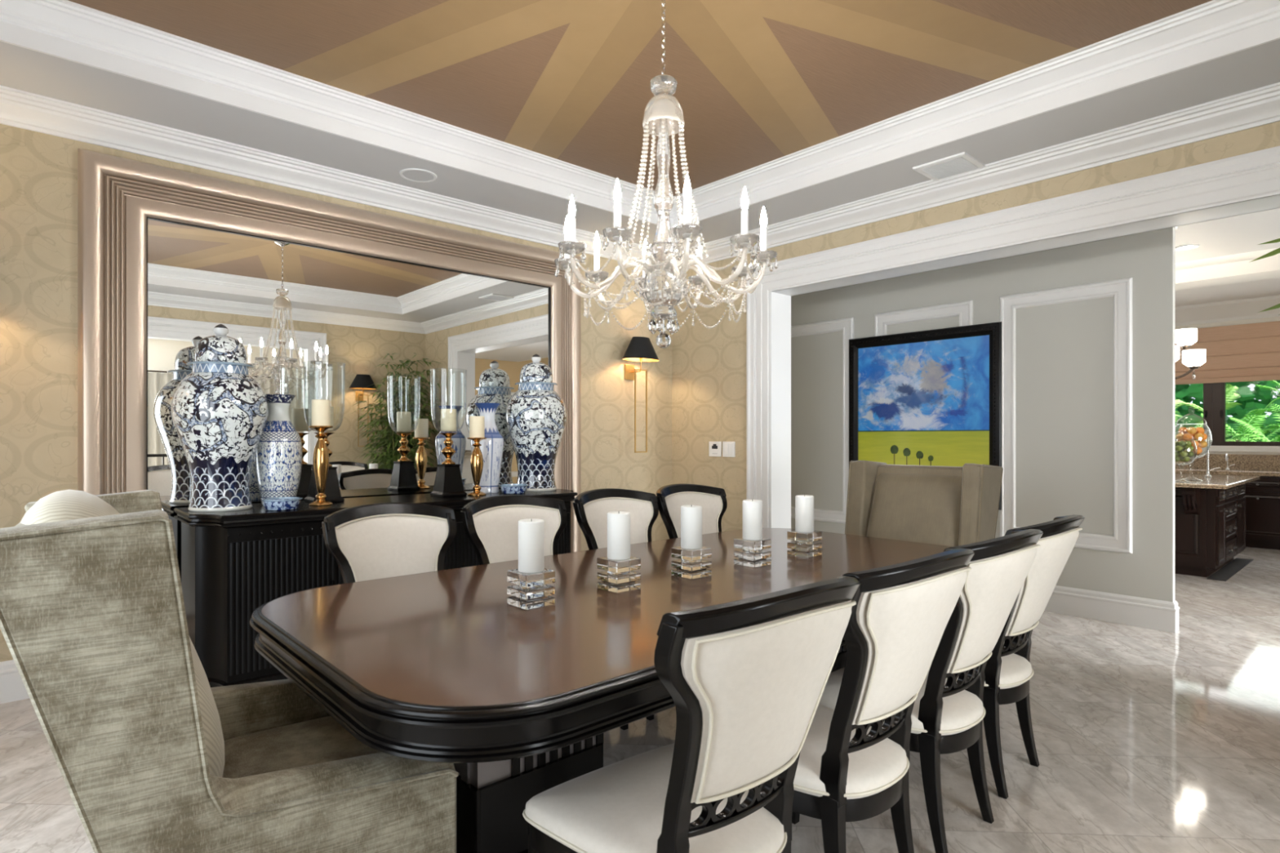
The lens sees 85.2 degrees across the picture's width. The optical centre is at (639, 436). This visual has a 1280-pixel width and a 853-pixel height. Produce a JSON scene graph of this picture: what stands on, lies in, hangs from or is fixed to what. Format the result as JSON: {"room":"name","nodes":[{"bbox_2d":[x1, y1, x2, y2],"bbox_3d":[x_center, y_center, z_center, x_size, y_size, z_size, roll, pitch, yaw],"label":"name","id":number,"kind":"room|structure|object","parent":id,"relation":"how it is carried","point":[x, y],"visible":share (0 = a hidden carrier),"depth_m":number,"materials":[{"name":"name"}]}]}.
{"room":"dining room","nodes":[
{"label":"dining room","id":0,"kind":"room"},
{"bbox_2d":[0,124,671,662],"bbox_3d":[-1.441,-0.375,5.269,7.090,3.450,0.160,0,0,-42],"label":"wall","id":1,"kind":"structure","parent":0,"point":[38,171],"depth_m":3.69,"materials":[{"name":"paint"}]},
{"bbox_2d":[0,659,29,703],"bbox_3d":[-1.789,1.246,4.834,5.670,0.208,0.022,0,0,-42],"label":"baseboard","id":2,"kind":"structure","parent":1,"relation":"attached to","point":[12,688],"depth_m":3.55,"materials":[{"name":"white paint"}]},
{"bbox_2d":[0,0,1279,266],"bbox_3d":[0.024,-1.795,2.820,5.678,0.410,5.448,0,0,-42],"label":"crown molding","id":3,"kind":"structure","parent":1,"relation":"attached to","point":[1214,29],"depth_m":3.94,"materials":[{"name":"white paint"}]},
{"bbox_2d":[622,336,658,453],"bbox_3d":[-0.006,-0.375,6.261,0.390,1.030,0.286,0,0,-42],"label":"sconce","id":4,"kind":"object","parent":1,"relation":"attached to","point":[640,348],"visible":1,"depth_m":6.20,"materials":[{"name":"gold metal"}]},
{"bbox_2d":[67,0,1212,196],"bbox_3d":[0.031,-1.960,2.827,4.490,0.060,4.240,0,0,-42],"label":"ceiling","id":5,"kind":"structure","parent":0,"point":[759,82],"depth_m":3.49,"materials":[{"name":"brown paint"}]},
{"bbox_2d":[554,0,777,348],"bbox_3d":[0.097,-1.147,2.859,0.892,1.567,0.913,0,0,-42],"label":"chandelier","id":6,"kind":"object","parent":5,"relation":"hanging from","point":[663,285],"visible":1,"depth_m":2.80,"materials":[{"name":"glass"}]},
{"bbox_2d":[0,546,1279,852],"bbox_3d":[3.984,1.410,3.728,13.090,0.120,9.710,0,0,-42],"label":"floor","id":7,"kind":"structure","parent":0,"point":[1147,740],"depth_m":2.97,"materials":[{"name":"stone"}]},
{"bbox_2d":[0,489,458,852],"bbox_3d":[-1.033,0.737,1.802,0.914,1.226,0.834,0,0,-36],"label":"chair","id":8,"kind":"object","parent":7,"relation":"on","point":[150,757],"visible":0.93,"depth_m":1.37,"materials":[{"name":"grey fabric"}]},
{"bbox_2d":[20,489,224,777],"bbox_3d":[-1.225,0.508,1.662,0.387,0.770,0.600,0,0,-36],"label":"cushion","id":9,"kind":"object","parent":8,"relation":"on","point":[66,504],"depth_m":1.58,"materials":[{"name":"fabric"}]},
{"bbox_2d":[222,715,382,778],"bbox_3d":[-0.890,0.950,1.906,0.560,0.200,0.600,0,0,-36],"label":"seat cushion","id":10,"kind":"object","parent":8,"relation":"on","point":[254,744],"depth_m":1.93,"materials":[{"name":"grey fabric"}]},
{"bbox_2d":[77,148,580,581],"bbox_3d":[-1.753,-0.095,4.832,3.348,2.890,0.072,0,0,-42],"label":"mirror","id":11,"kind":"object","parent":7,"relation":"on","point":[166,256],"visible":0.51,"depth_m":4.50,"materials":[{"name":"clear mirror"}]},
{"bbox_2d":[173,488,577,687],"bbox_3d":[-1.514,0.877,4.558,2.490,0.945,0.640,0,0,-42],"label":"sideboard","id":12,"kind":"object","parent":7,"relation":"on","point":[233,563],"visible":0.28,"depth_m":3.71,"materials":[{"name":"black paint"}]},
{"bbox_2d":[170,324,267,511],"bbox_3d":[-2.348,-0.114,3.901,0.465,1.037,0.465,0,0,38],"label":"ginger jar","id":13,"kind":"object","parent":12,"relation":"on","point":[219,411],"visible":1,"depth_m":3.77,"materials":[{"name":"ceramic"}]},
{"bbox_2d":[254,394,302,505],"bbox_3d":[-2.159,0.077,4.158,0.253,0.655,0.253,0,0,-42],"label":"porcelain vase","id":14,"kind":"object","parent":12,"relation":"on","point":[278,454],"visible":0.8,"depth_m":4.08,"materials":[{"name":"white ceramic"}]},
{"bbox_2d":[261,497,302,511],"bbox_3d":[-1.998,0.374,3.886,0.208,0.062,0.208,0,0,-42],"label":"dish","id":15,"kind":"object","parent":12,"relation":"on","point":[273,504],"visible":1,"depth_m":3.82,"materials":[{"name":"blue ceramic"}]},
{"bbox_2d":[308,426,333,506],"bbox_3d":[-1.897,0.170,4.139,0.132,0.470,0.132,0,0,-42],"label":"candlestick","id":16,"kind":"object","parent":12,"relation":"on","point":[321,455],"visible":0.97,"depth_m":4.11,"materials":[{"name":"gold metal"}]},
{"bbox_2d":[311,399,330,426],"bbox_3d":[-1.897,-0.145,4.139,0.102,0.159,0.102,0,0,-42],"label":"pillar candle","id":17,"kind":"object","parent":16,"relation":"on","point":[321,409],"visible":1,"depth_m":4.10,"materials":[{"name":"beige wax"}]},
{"bbox_2d":[302,361,345,502],"bbox_3d":[-1.968,-0.029,4.337,0.244,0.867,0.244,0,0,44],"label":"candle holder","id":18,"kind":"object","parent":12,"relation":"on","point":[332,491],"visible":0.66,"depth_m":4.31,"materials":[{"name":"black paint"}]},
{"bbox_2d":[315,406,333,431],"bbox_3d":[-1.968,-0.117,4.337,0.104,0.156,0.104,0,0,-42],"label":"pillar candle","id":19,"kind":"object","parent":18,"relation":"in","point":[331,407],"visible":0.27,"depth_m":4.33,"materials":[{"name":"beige wax"}]},
{"bbox_2d":[430,368,466,497],"bbox_3d":[-1.312,-0.029,4.767,0.244,0.867,0.244,0,0,44],"label":"candle holder","id":20,"kind":"object","parent":12,"relation":"on","point":[448,482],"visible":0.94,"depth_m":4.73,"materials":[{"name":"black paint"}]},
{"bbox_2d":[440,408,456,431],"bbox_3d":[-1.312,-0.117,4.767,0.104,0.156,0.104,0,0,-42],"label":"pillar candle","id":21,"kind":"object","parent":20,"relation":"in","point":[448,416],"visible":0.96,"depth_m":4.72,"materials":[{"name":"beige wax"}]},
{"bbox_2d":[466,437,486,496],"bbox_3d":[-1.131,0.205,4.828,0.132,0.400,0.132,0,0,-42],"label":"candlestick","id":22,"kind":"object","parent":12,"relation":"on","point":[477,458],"visible":1,"depth_m":4.80,"materials":[{"name":"gold metal"}]},
{"bbox_2d":[469,415,484,437],"bbox_3d":[-1.131,-0.071,4.828,0.102,0.152,0.102,0,0,-42],"label":"pillar candle","id":23,"kind":"object","parent":22,"relation":"on","point":[476,423],"visible":0.96,"depth_m":4.79,"materials":[{"name":"beige wax"}]},
{"bbox_2d":[471,403,503,493],"bbox_3d":[-1.109,0.081,5.057,0.236,0.648,0.236,0,0,-10],"label":"porcelain vase","id":24,"kind":"object","parent":12,"relation":"on","point":[491,448],"visible":0.8,"depth_m":4.98,"materials":[{"name":"white ceramic"}]},
{"bbox_2d":[499,483,528,493],"bbox_3d":[-0.906,0.374,5.004,0.208,0.062,0.208,0,0,-42],"label":"dish","id":25,"kind":"object","parent":12,"relation":"on","point":[516,488],"visible":1,"depth_m":4.93,"materials":[{"name":"blue ceramic"}]},
{"bbox_2d":[505,354,567,491],"bbox_3d":[-0.791,-0.114,5.309,0.465,1.037,0.465,0,0,34],"label":"ginger jar","id":26,"kind":"object","parent":12,"relation":"on","point":[536,416],"visible":0.94,"depth_m":5.17,"materials":[{"name":"ceramic"}]},
{"bbox_2d":[321,502,456,583],"bbox_3d":[-0.931,0.823,2.872,0.575,1.054,0.734,0,0,-42],"label":"dining chair","id":27,"kind":"object","parent":7,"relation":"on","point":[385,540],"visible":0.3,"depth_m":3.05,"materials":[{"name":"beige fabric"}]},
{"bbox_2d":[334,515,446,582],"bbox_3d":[-1.089,0.546,3.047,0.512,0.408,0.224,0,0,-42],"label":"cushion","id":28,"kind":"object","parent":27,"relation":"on","point":[367,548],"depth_m":3.04,"materials":[{"name":"beige fabric"}]},
{"bbox_2d":[460,494,628,730],"bbox_3d":[-0.467,0.823,3.290,0.575,1.054,0.734,0,0,-42],"label":"dining chair","id":29,"kind":"object","parent":7,"relation":"on","point":[491,523],"visible":0.25,"depth_m":3.45,"materials":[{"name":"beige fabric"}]},
{"bbox_2d":[472,506,559,563],"bbox_3d":[-0.624,0.546,3.465,0.512,0.408,0.224,0,0,-42],"label":"cushion","id":30,"kind":"object","parent":29,"relation":"on","point":[495,528],"depth_m":3.43,"materials":[{"name":"beige fabric"}]},
{"bbox_2d":[249,528,951,852],"bbox_3d":[0.220,0.967,2.987,3.175,0.765,1.615,0,0,-42],"label":"dining table","id":31,"kind":"object","parent":7,"relation":"on","point":[437,666],"visible":0.59,"depth_m":2.04,"materials":[{"name":"brown wood"}]},
{"bbox_2d":[506,568,555,609],"bbox_3d":[-0.380,0.526,2.432,0.122,0.118,0.122,0,0,-42],"label":"candle holder","id":32,"kind":"object","parent":31,"relation":"on","point":[531,590],"visible":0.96,"depth_m":2.39,"materials":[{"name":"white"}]},
{"bbox_2d":[518,518,544,573],"bbox_3d":[-0.380,0.377,2.432,0.090,0.180,0.090,0,0,-42],"label":"pillar candle","id":33,"kind":"object","parent":32,"relation":"on","point":[531,531],"visible":1,"depth_m":2.39,"materials":[{"name":"white wax"}]},
{"bbox_2d":[596,555,640,593],"bbox_3d":[-0.082,0.526,2.685,0.122,0.118,0.122,0,0,-42],"label":"candle holder","id":34,"kind":"object","parent":31,"relation":"on","point":[618,576],"visible":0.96,"depth_m":2.64,"materials":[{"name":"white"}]},
{"bbox_2d":[607,511,630,559],"bbox_3d":[-0.082,0.377,2.685,0.090,0.180,0.090,0,0,-42],"label":"pillar candle","id":35,"kind":"object","parent":34,"relation":"on","point":[618,522],"visible":1,"depth_m":2.65,"materials":[{"name":"white wax"}]},
{"bbox_2d":[671,546,711,579],"bbox_3d":[0.217,0.526,2.938,0.122,0.118,0.122,0,0,-42],"label":"candle holder","id":36,"kind":"object","parent":31,"relation":"on","point":[691,565],"visible":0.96,"depth_m":2.90,"materials":[{"name":"clear glass"}]},
{"bbox_2d":[680,504,702,549],"bbox_3d":[0.217,0.377,2.938,0.090,0.180,0.090,0,0,-42],"label":"pillar candle","id":37,"kind":"object","parent":36,"relation":"on","point":[691,515],"visible":1,"depth_m":2.90,"materials":[{"name":"white wax"}]},
{"bbox_2d":[733,537,771,568],"bbox_3d":[0.516,0.526,3.191,0.122,0.118,0.122,0,0,-42],"label":"candle holder","id":38,"kind":"object","parent":31,"relation":"on","point":[752,554],"visible":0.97,"depth_m":3.15,"materials":[{"name":"clear glass"}]},
{"bbox_2d":[742,499,762,540],"bbox_3d":[0.516,0.377,3.191,0.090,0.180,0.090,0,0,-42],"label":"pillar candle","id":39,"kind":"object","parent":38,"relation":"on","point":[752,508],"visible":1,"depth_m":3.15,"materials":[{"name":"white wax"}]},
{"bbox_2d":[786,529,822,558],"bbox_3d":[0.814,0.526,3.443,0.122,0.118,0.122,0,0,-42],"label":"candle holder","id":40,"kind":"object","parent":31,"relation":"on","point":[804,546],"visible":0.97,"depth_m":3.40,"materials":[{"name":"clear glass"}]},
{"bbox_2d":[795,494,813,532],"bbox_3d":[0.814,0.377,3.443,0.090,0.180,0.090,0,0,-42],"label":"pillar candle","id":41,"kind":"object","parent":40,"relation":"on","point":[804,504],"visible":1,"depth_m":3.40,"materials":[{"name":"white wax"}]},
{"bbox_2d":[573,488,658,720],"bbox_3d":[0.020,0.823,3.729,0.575,1.054,0.734,0,0,-42],"label":"dining chair","id":42,"kind":"object","parent":7,"relation":"on","point":[592,507],"visible":0.24,"depth_m":3.94,"materials":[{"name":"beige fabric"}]},
{"bbox_2d":[583,498,652,548],"bbox_3d":[-0.137,0.546,3.904,0.512,0.408,0.224,0,0,-42],"label":"cushion","id":43,"kind":"object","parent":42,"relation":"on","point":[595,510],"depth_m":3.93,"materials":[{"name":"beige fabric"}]},
{"bbox_2d":[522,575,860,852],"bbox_3d":[0.130,0.823,1.656,0.575,1.054,0.734,0,0,-39],"label":"dining chair","id":44,"kind":"object","parent":7,"relation":"on","point":[746,679],"visible":1,"depth_m":1.43,"materials":[{"name":"white leather"}]},
{"bbox_2d":[680,600,851,803],"bbox_3d":[0.280,0.546,1.474,0.512,0.408,0.224,0,0,-39],"label":"cushion","id":45,"kind":"object","parent":44,"relation":"on","point":[753,685],"depth_m":1.38,"materials":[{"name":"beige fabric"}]},
{"bbox_2d":[656,483,727,538],"bbox_3d":[0.470,0.823,4.133,0.575,1.054,0.734,0,0,-42],"label":"dining chair","id":46,"kind":"object","parent":7,"relation":"on","point":[670,498],"visible":0.27,"depth_m":4.36,"materials":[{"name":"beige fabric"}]},
{"bbox_2d":[664,493,721,537],"bbox_3d":[0.312,0.546,4.309,0.512,0.408,0.224,0,0,-42],"label":"cushion","id":47,"kind":"object","parent":46,"relation":"on","point":[711,503],"depth_m":4.35,"materials":[{"name":"beige fabric"}]},
{"bbox_2d":[760,547,974,852],"bbox_3d":[0.568,0.823,2.044,0.575,1.054,0.734,0,0,-42],"label":"dining chair","id":48,"kind":"object","parent":7,"relation":"on","point":[849,769],"visible":0.74,"depth_m":1.82,"materials":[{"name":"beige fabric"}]},
{"bbox_2d":[851,566,967,724],"bbox_3d":[0.726,0.546,1.869,0.512,0.408,0.224,0,0,-42],"label":"cushion","id":49,"kind":"object","parent":48,"relation":"on","point":[900,621],"depth_m":1.76,"materials":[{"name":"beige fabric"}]},
{"bbox_2d":[844,460,1003,546],"bbox_3d":[1.507,0.750,4.075,0.914,1.200,0.834,0,0,-42],"label":"chair","id":50,"kind":"object","parent":7,"relation":"on","point":[953,506],"visible":0.3,"depth_m":4.16,"materials":[{"name":"brown fabric"}]},
{"bbox_2d":[866,472,962,546],"bbox_3d":[1.658,0.550,4.212,0.302,0.658,0.600,0,0,-42],"label":"cushion","id":51,"kind":"object","parent":50,"relation":"on","point":[926,508],"depth_m":4.19,"materials":[{"name":"brown fabric"}]},
{"bbox_2d":[818,528,1043,852],"bbox_3d":[0.984,0.823,2.438,0.575,1.054,0.734,0,0,-43],"label":"dining chair","id":52,"kind":"object","parent":7,"relation":"on","point":[947,717],"visible":0.74,"depth_m":2.22,"materials":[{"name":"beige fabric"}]},
{"bbox_2d":[946,544,1036,673],"bbox_3d":[1.145,0.546,2.267,0.512,0.408,0.224,0,0,-43],"label":"cushion","id":53,"kind":"object","parent":52,"relation":"on","point":[997,575],"depth_m":2.15,"materials":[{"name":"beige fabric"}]},
{"bbox_2d":[926,514,1084,799],"bbox_3d":[1.383,0.823,2.852,0.575,1.054,0.734,0,0,-44],"label":"dining chair","id":54,"kind":"object","parent":7,"relation":"on","point":[1008,672],"visible":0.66,"depth_m":2.63,"materials":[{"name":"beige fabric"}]},
{"bbox_2d":[1004,528,1079,635],"bbox_3d":[1.547,0.546,2.682,0.512,0.408,0.224,0,0,-44],"label":"cushion","id":55,"kind":"object","parent":54,"relation":"on","point":[1057,544],"depth_m":2.58,"materials":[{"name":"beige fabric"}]},
{"bbox_2d":[1174,473,1260,577],"bbox_3d":[5.375,0.890,7.645,2.108,0.920,1.938,0,0,-42],"label":"kitchen island","id":56,"kind":"object","parent":7,"relation":"on","point":[1210,513],"visible":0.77,"depth_m":6.74,"materials":[{"name":"brown wood"}]},
{"bbox_2d":[1174,473,1260,488],"bbox_3d":[5.375,0.450,7.645,2.108,0.040,1.938,0,0,-42],"label":"island countertop","id":57,"kind":"structure","parent":56,"relation":"on","point":[1215,482],"depth_m":6.88,"materials":[{"name":"stone"}]},
{"bbox_2d":[1174,413,1212,480],"bbox_3d":[5.429,0.068,6.853,0.312,0.724,0.312,0,0,3],"label":"apothecary jar","id":58,"kind":"object","parent":57,"relation":"on","point":[1188,414],"visible":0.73,"depth_m":6.82,"materials":[{"name":"clear glass"}]},
{"bbox_2d":[1178,426,1187,434],"bbox_3d":[5.379,-0.060,6.890,0.078,0.074,0.074,0,0,-42],"label":"orange","id":59,"kind":"object","parent":58,"relation":"in","point":[1180,429],"visible":0.93,"depth_m":6.87,"materials":[{"name":"orange food"}]},
{"bbox_2d":[1182,433,1192,440],"bbox_3d":[5.357,-0.001,6.805,0.078,0.074,0.074,0,0,-42],"label":"orange","id":60,"kind":"object","parent":58,"relation":"in","point":[1188,437],"visible":0.98,"depth_m":6.78,"materials":[{"name":"orange food"}]},
{"bbox_2d":[1186,426,1196,434],"bbox_3d":[5.392,-0.060,6.803,0.078,0.074,0.074,0,0,-42],"label":"orange","id":61,"kind":"object","parent":58,"relation":"in","point":[1192,430],"visible":0.98,"depth_m":6.78,"materials":[{"name":"orange food"}]},
{"bbox_2d":[1174,424,1212,458],"bbox_3d":[5.429,0.045,6.853,0.314,0.336,0.314,0,0,-42],"label":"bowl","id":62,"kind":"object","parent":58,"relation":"on","point":[1176,424],"depth_m":6.76,"materials":[{"name":"clear glass"}]},
{"bbox_2d":[1192,446,1202,453],"bbox_3d":[5.441,0.131,6.795,0.078,0.074,0.074,0,0,-42],"label":"orange","id":63,"kind":"object","parent":58,"relation":"in","point":[1199,449],"visible":0.91,"depth_m":6.77,"materials":[{"name":"orange food"}]},
{"bbox_2d":[1194,433,1204,440],"bbox_3d":[5.434,-0.001,6.766,0.078,0.074,0.074,0,0,-42],"label":"orange","id":64,"kind":"object","parent":58,"relation":"in","point":[1198,437],"visible":1,"depth_m":6.74,"materials":[{"name":"orange food"}]},
{"bbox_2d":[1195,426,1204,433],"bbox_3d":[5.479,-0.060,6.816,0.078,0.074,0.074,0,0,-42],"label":"orange","id":65,"kind":"object","parent":58,"relation":"in","point":[1199,429],"visible":0.8,"depth_m":6.79,"materials":[{"name":"orange food"}]},
{"bbox_2d":[1198,440,1207,448],"bbox_3d":[5.480,0.071,6.780,0.078,0.074,0.074,0,0,-42],"label":"orange","id":66,"kind":"object","parent":58,"relation":"in","point":[1202,444],"visible":0.98,"depth_m":6.76,"materials":[{"name":"orange food"}]},
{"bbox_2d":[1204,429,1220,476],"bbox_3d":[6.089,0.175,7.419,0.180,0.510,0.132,0,0,-42],"label":"faucet","id":67,"kind":"object","parent":57,"relation":"on","point":[1206,432],"visible":0.83,"depth_m":7.48,"materials":[{"name":"silver metal"}]},
{"bbox_2d":[1174,453,1279,550],"bbox_3d":[8.518,0.787,7.669,0.673,1.125,6.100,0,0,-42],"label":"kitchen counter","id":68,"kind":"object","parent":7,"relation":"on","point":[1262,496],"visible":0.14,"depth_m":8.45,"materials":[{"name":"brown wood"}]},
{"bbox_2d":[1174,467,1279,476],"bbox_3d":[8.518,0.445,7.670,0.665,0.050,6.100,0,0,-42],"label":"countertop","id":69,"kind":"structure","parent":68,"relation":"on","point":[1177,470],"depth_m":8.66,"materials":[{"name":"stone"}]},
{"bbox_2d":[1225,453,1235,470],"bbox_3d":[7.376,0.312,8.707,0.126,0.207,0.092,0,0,-42],"label":"faucet","id":70,"kind":"object","parent":69,"relation":"on","point":[1226,455],"visible":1,"depth_m":8.74,"materials":[{"name":"silver metal"}]},
{"bbox_2d":[1206,557,1253,581],"bbox_3d":[6.052,1.346,7.118,1.680,0.008,0.140,0,0,-42],"label":"floor mat","id":71,"kind":"object","parent":7,"relation":"on","point":[1229,570],"visible":1,"depth_m":7.01,"materials":[{"name":"black"}]},
{"bbox_2d":[1250,238,1279,315],"bbox_3d":[3.031,0.082,2.674,1.320,2.536,1.110,0,0,-42],"label":"bamboo","id":72,"kind":"object","parent":7,"relation":"on","point":[1276,251],"visible":1,"depth_m":3.14,"materials":[{"name":"green plant"}]},
{"bbox_2d":[0,39,1279,249],"bbox_3d":[0.024,-1.790,2.820,5.670,0.120,5.440,0,0,-42],"label":"ceiling","id":73,"kind":"structure","parent":0,"point":[21,68],"depth_m":3.94,"materials":[{"name":"grey paint"}]},
{"bbox_2d":[399,168,436,182],"bbox_3d":[-1.465,-1.728,4.601,0.240,0.008,0.240,0,0,-42],"label":"ceiling speaker","id":74,"kind":"object","parent":73,"relation":"attached to","point":[415,175],"visible":1,"depth_m":4.59,"materials":[{"name":"grey paint"}]},
{"bbox_2d":[402,170,434,181],"bbox_3d":[-1.465,-1.729,4.601,0.200,0.006,0.200,0,0,-42],"label":"grille","id":75,"kind":"object","parent":74,"relation":"attached to","point":[412,175],"depth_m":4.60,"materials":[{"name":"grey paint"}]},
{"bbox_2d":[912,151,985,181],"bbox_3d":[1.986,-1.722,4.460,0.340,0.018,0.330,0,0,-42],"label":"ceiling vent","id":76,"kind":"object","parent":73,"relation":"in","point":[962,162],"visible":1,"depth_m":4.43,"materials":[{"name":"white metal"}]},
{"bbox_2d":[920,157,978,179],"bbox_3d":[1.984,-1.720,4.458,0.246,0.014,0.260,0,0,-42],"label":"grille","id":77,"kind":"object","parent":76,"relation":"attached to","point":[959,165],"depth_m":4.45,"materials":[{"name":"white metal"}]},
{"bbox_2d":[671,121,1279,531],"bbox_3d":[3.586,-0.375,3.296,0.260,3.450,9.500,0,0,-42],"label":"wall","id":78,"kind":"structure","parent":0,"point":[708,366],"depth_m":6.13,"materials":[{"name":"paint"}]},
{"bbox_2d":[709,441,721,456],"bbox_3d":[0.682,0.110,6.317,0.013,0.136,0.145,0,0,-42],"label":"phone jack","id":79,"kind":"object","parent":78,"relation":"attached to","point":[715,447],"visible":1,"depth_m":6.31,"materials":[{"name":"white plastic"}]},
{"bbox_2d":[722,441,734,457],"bbox_3d":[0.789,0.110,6.197,0.014,0.136,0.140,0,0,-42],"label":"light switch","id":80,"kind":"object","parent":78,"relation":"attached to","point":[728,447],"visible":1,"depth_m":6.19,"materials":[{"name":"white plastic"}]},
{"bbox_2d":[746,146,1279,528],"bbox_3d":[2.276,-0.052,4.750,0.340,2.805,3.689,0,0,-42],"label":"door frame","id":81,"kind":"structure","parent":78,"relation":"attached to","point":[1246,183],"depth_m":4.75,"materials":[{"name":"white paint"}]},
{"bbox_2d":[791,226,1174,601],"bbox_3d":[2.477,-0.300,6.208,0.070,3.300,3.688,0,0,-42],"label":"wall","id":82,"kind":"structure","parent":0,"point":[1064,351],"depth_m":5.31,"materials":[{"name":"grey paint"}]},
{"bbox_2d":[791,317,853,524],"bbox_3d":[1.729,-0.152,6.968,0.026,1.975,0.898,0,0,-42],"label":"trim","id":83,"kind":"structure","parent":82,"relation":"attached to","point":[846,326],"depth_m":6.71,"materials":[{"name":"white paint"}]},
{"bbox_2d":[874,300,973,336],"bbox_3d":[2.476,-0.152,6.138,0.026,1.975,0.890,0,0,-42],"label":"trim","id":84,"kind":"structure","parent":82,"relation":"attached to","point":[964,309],"depth_m":6.10,"materials":[{"name":"white paint"}]},
{"bbox_2d":[848,321,1001,510],"bbox_3d":[2.457,-0.170,6.132,0.053,1.520,1.380,0,0,-42],"label":"painting","id":85,"kind":"object","parent":82,"relation":"attached to","point":[931,397],"visible":0.69,"depth_m":6.08,"materials":[{"name":"paint"}]},
{"bbox_2d":[1000,277,1132,553],"bbox_3d":[3.219,-0.152,5.312,0.026,1.975,0.898,0,0,-42],"label":"trim","id":86,"kind":"structure","parent":82,"relation":"attached to","point":[1121,290],"depth_m":5.11,"materials":[{"name":"white paint"}]},
{"bbox_2d":[1044,585,1179,633],"bbox_3d":[2.485,1.246,6.200,0.114,0.208,3.710,0,0,-42],"label":"baseboard","id":87,"kind":"structure","parent":82,"relation":"attached to","point":[1148,613],"depth_m":5.04,"materials":[{"name":"white paint"}]},
{"bbox_2d":[1174,208,1279,306],"bbox_3d":[5.774,-1.725,6.275,6.980,0.250,8.200,0,0,-42],"label":"ceiling","id":88,"kind":"structure","parent":0,"point":[1242,233],"depth_m":5.91,"materials":[{"name":"white paint"}]},
{"bbox_2d":[1174,244,1199,250],"bbox_3d":[4.606,-1.596,5.869,0.180,0.008,0.180,0,0,-42],"label":"recessed light","id":89,"kind":"object","parent":88,"relation":"in","point":[1190,246],"visible":0.94,"depth_m":5.86,"materials":[{"name":"white paint"}]},
{"bbox_2d":[1174,328,1205,379],"bbox_3d":[4.860,-1.140,6.932,1.197,1.220,1.169,0,0,-42],"label":"chandelier","id":90,"kind":"object","parent":88,"relation":"hanging from","point":[1185,338],"visible":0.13,"depth_m":6.68,"materials":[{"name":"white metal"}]},
{"bbox_2d":[1174,255,1279,290],"bbox_3d":[6.450,-1.690,6.884,0.640,0.120,8.000,0,0,-42],"label":"beam","id":91,"kind":"structure","parent":88,"relation":"attached to","point":[1267,268],"depth_m":7.11,"materials":[{"name":"white paint"}]},
{"bbox_2d":[1174,316,1279,454],"bbox_3d":[8.281,-0.300,8.573,0.180,3.300,8.260,0,0,-42],"label":"wall","id":92,"kind":"structure","parent":0,"point":[1273,318],"depth_m":9.04,"materials":[{"name":"white paint"}]},
{"bbox_2d":[1174,295,1279,326],"bbox_3d":[8.167,-1.630,8.430,0.180,0.240,8.000,0,0,-42],"label":"crown molding","id":93,"kind":"structure","parent":92,"relation":"attached to","point":[1246,308],"depth_m":9.03,"materials":[{"name":"white paint"}]},
{"bbox_2d":[1174,320,1279,384],"bbox_3d":[7.787,-1.080,8.895,0.087,0.740,3.480,0,0,-42],"label":"roman shade","id":94,"kind":"object","parent":92,"relation":"attached to","point":[1242,353],"visible":0.41,"depth_m":8.99,"materials":[{"name":"beige fabric"}]},
{"bbox_2d":[1174,453,1279,470],"bbox_3d":[8.759,0.323,7.887,0.023,0.195,6.100,0,0,-42],"label":"backsplash","id":95,"kind":"structure","parent":92,"relation":"attached to","point":[1255,462],"depth_m":9.02,"materials":[{"name":"stone"}]},
{"bbox_2d":[1201,382,1279,452],"bbox_3d":[7.840,-0.630,8.943,0.140,1.640,3.520,0,0,-42],"label":"window","id":96,"kind":"structure","parent":92,"relation":"in","point":[1214,393],"depth_m":9.15,"materials":[{"name":"black wood"}]},
{"label":"outside","id":97,"kind":"structure","parent":0,"visible":0},
{"bbox_3d":[10.143,1.420,11.152,6.000,0.100,11.000,0,0,-42],"label":"ground","id":98,"kind":"structure","parent":97,"visible":0},
{"bbox_2d":[1174,400,1186,440],"bbox_3d":[8.605,0.396,11.658,0.996,2.112,1.012,0,0,-42],"label":"palm","id":99,"kind":"object","parent":98,"relation":"on","point":[1175,401],"visible":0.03,"depth_m":11.61,"materials":[{"name":"green plant"}]},
{"bbox_2d":[1174,383,1244,441],"bbox_3d":[9.866,0.282,12.053,1.038,2.338,1.014,0,0,-42],"label":"palm","id":100,"kind":"object","parent":98,"relation":"on","point":[1233,388],"visible":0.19,"depth_m":11.93,"materials":[{"name":"green plant"}]},
{"bbox_2d":[1174,380,1279,441],"bbox_3d":[11.157,-0.694,12.724,1.536,4.616,9.694,0,0,-42],"label":"hedge","id":101,"kind":"object","parent":98,"relation":"on","point":[1184,393],"visible":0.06,"depth_m":12.79,"materials":[{"name":"green plant"}]},
{"bbox_2d":[1200,408,1279,441],"bbox_3d":[9.357,0.512,10.842,1.022,1.879,0.986,0,0,-42],"label":"palm","id":102,"kind":"object","parent":98,"relation":"on","point":[1257,417],"visible":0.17,"depth_m":10.68,"materials":[{"name":"green plant"}]},
{"bbox_2d":[1229,417,1279,441],"bbox_3d":[8.819,0.581,9.625,0.978,1.742,1.036,0,0,-42],"label":"palm","id":103,"kind":"object","parent":98,"relation":"on","point":[1260,437],"visible":0.16,"depth_m":9.82,"materials":[{"name":"green plant"}]},
{"bbox_2d":[1254,380,1279,435],"bbox_3d":[10.605,0.177,11.230,0.996,2.549,1.027,0,0,-42],"label":"palm","id":104,"kind":"object","parent":98,"relation":"on","point":[1277,425],"visible":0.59,"depth_m":11.51,"materials":[{"name":"green plant"}]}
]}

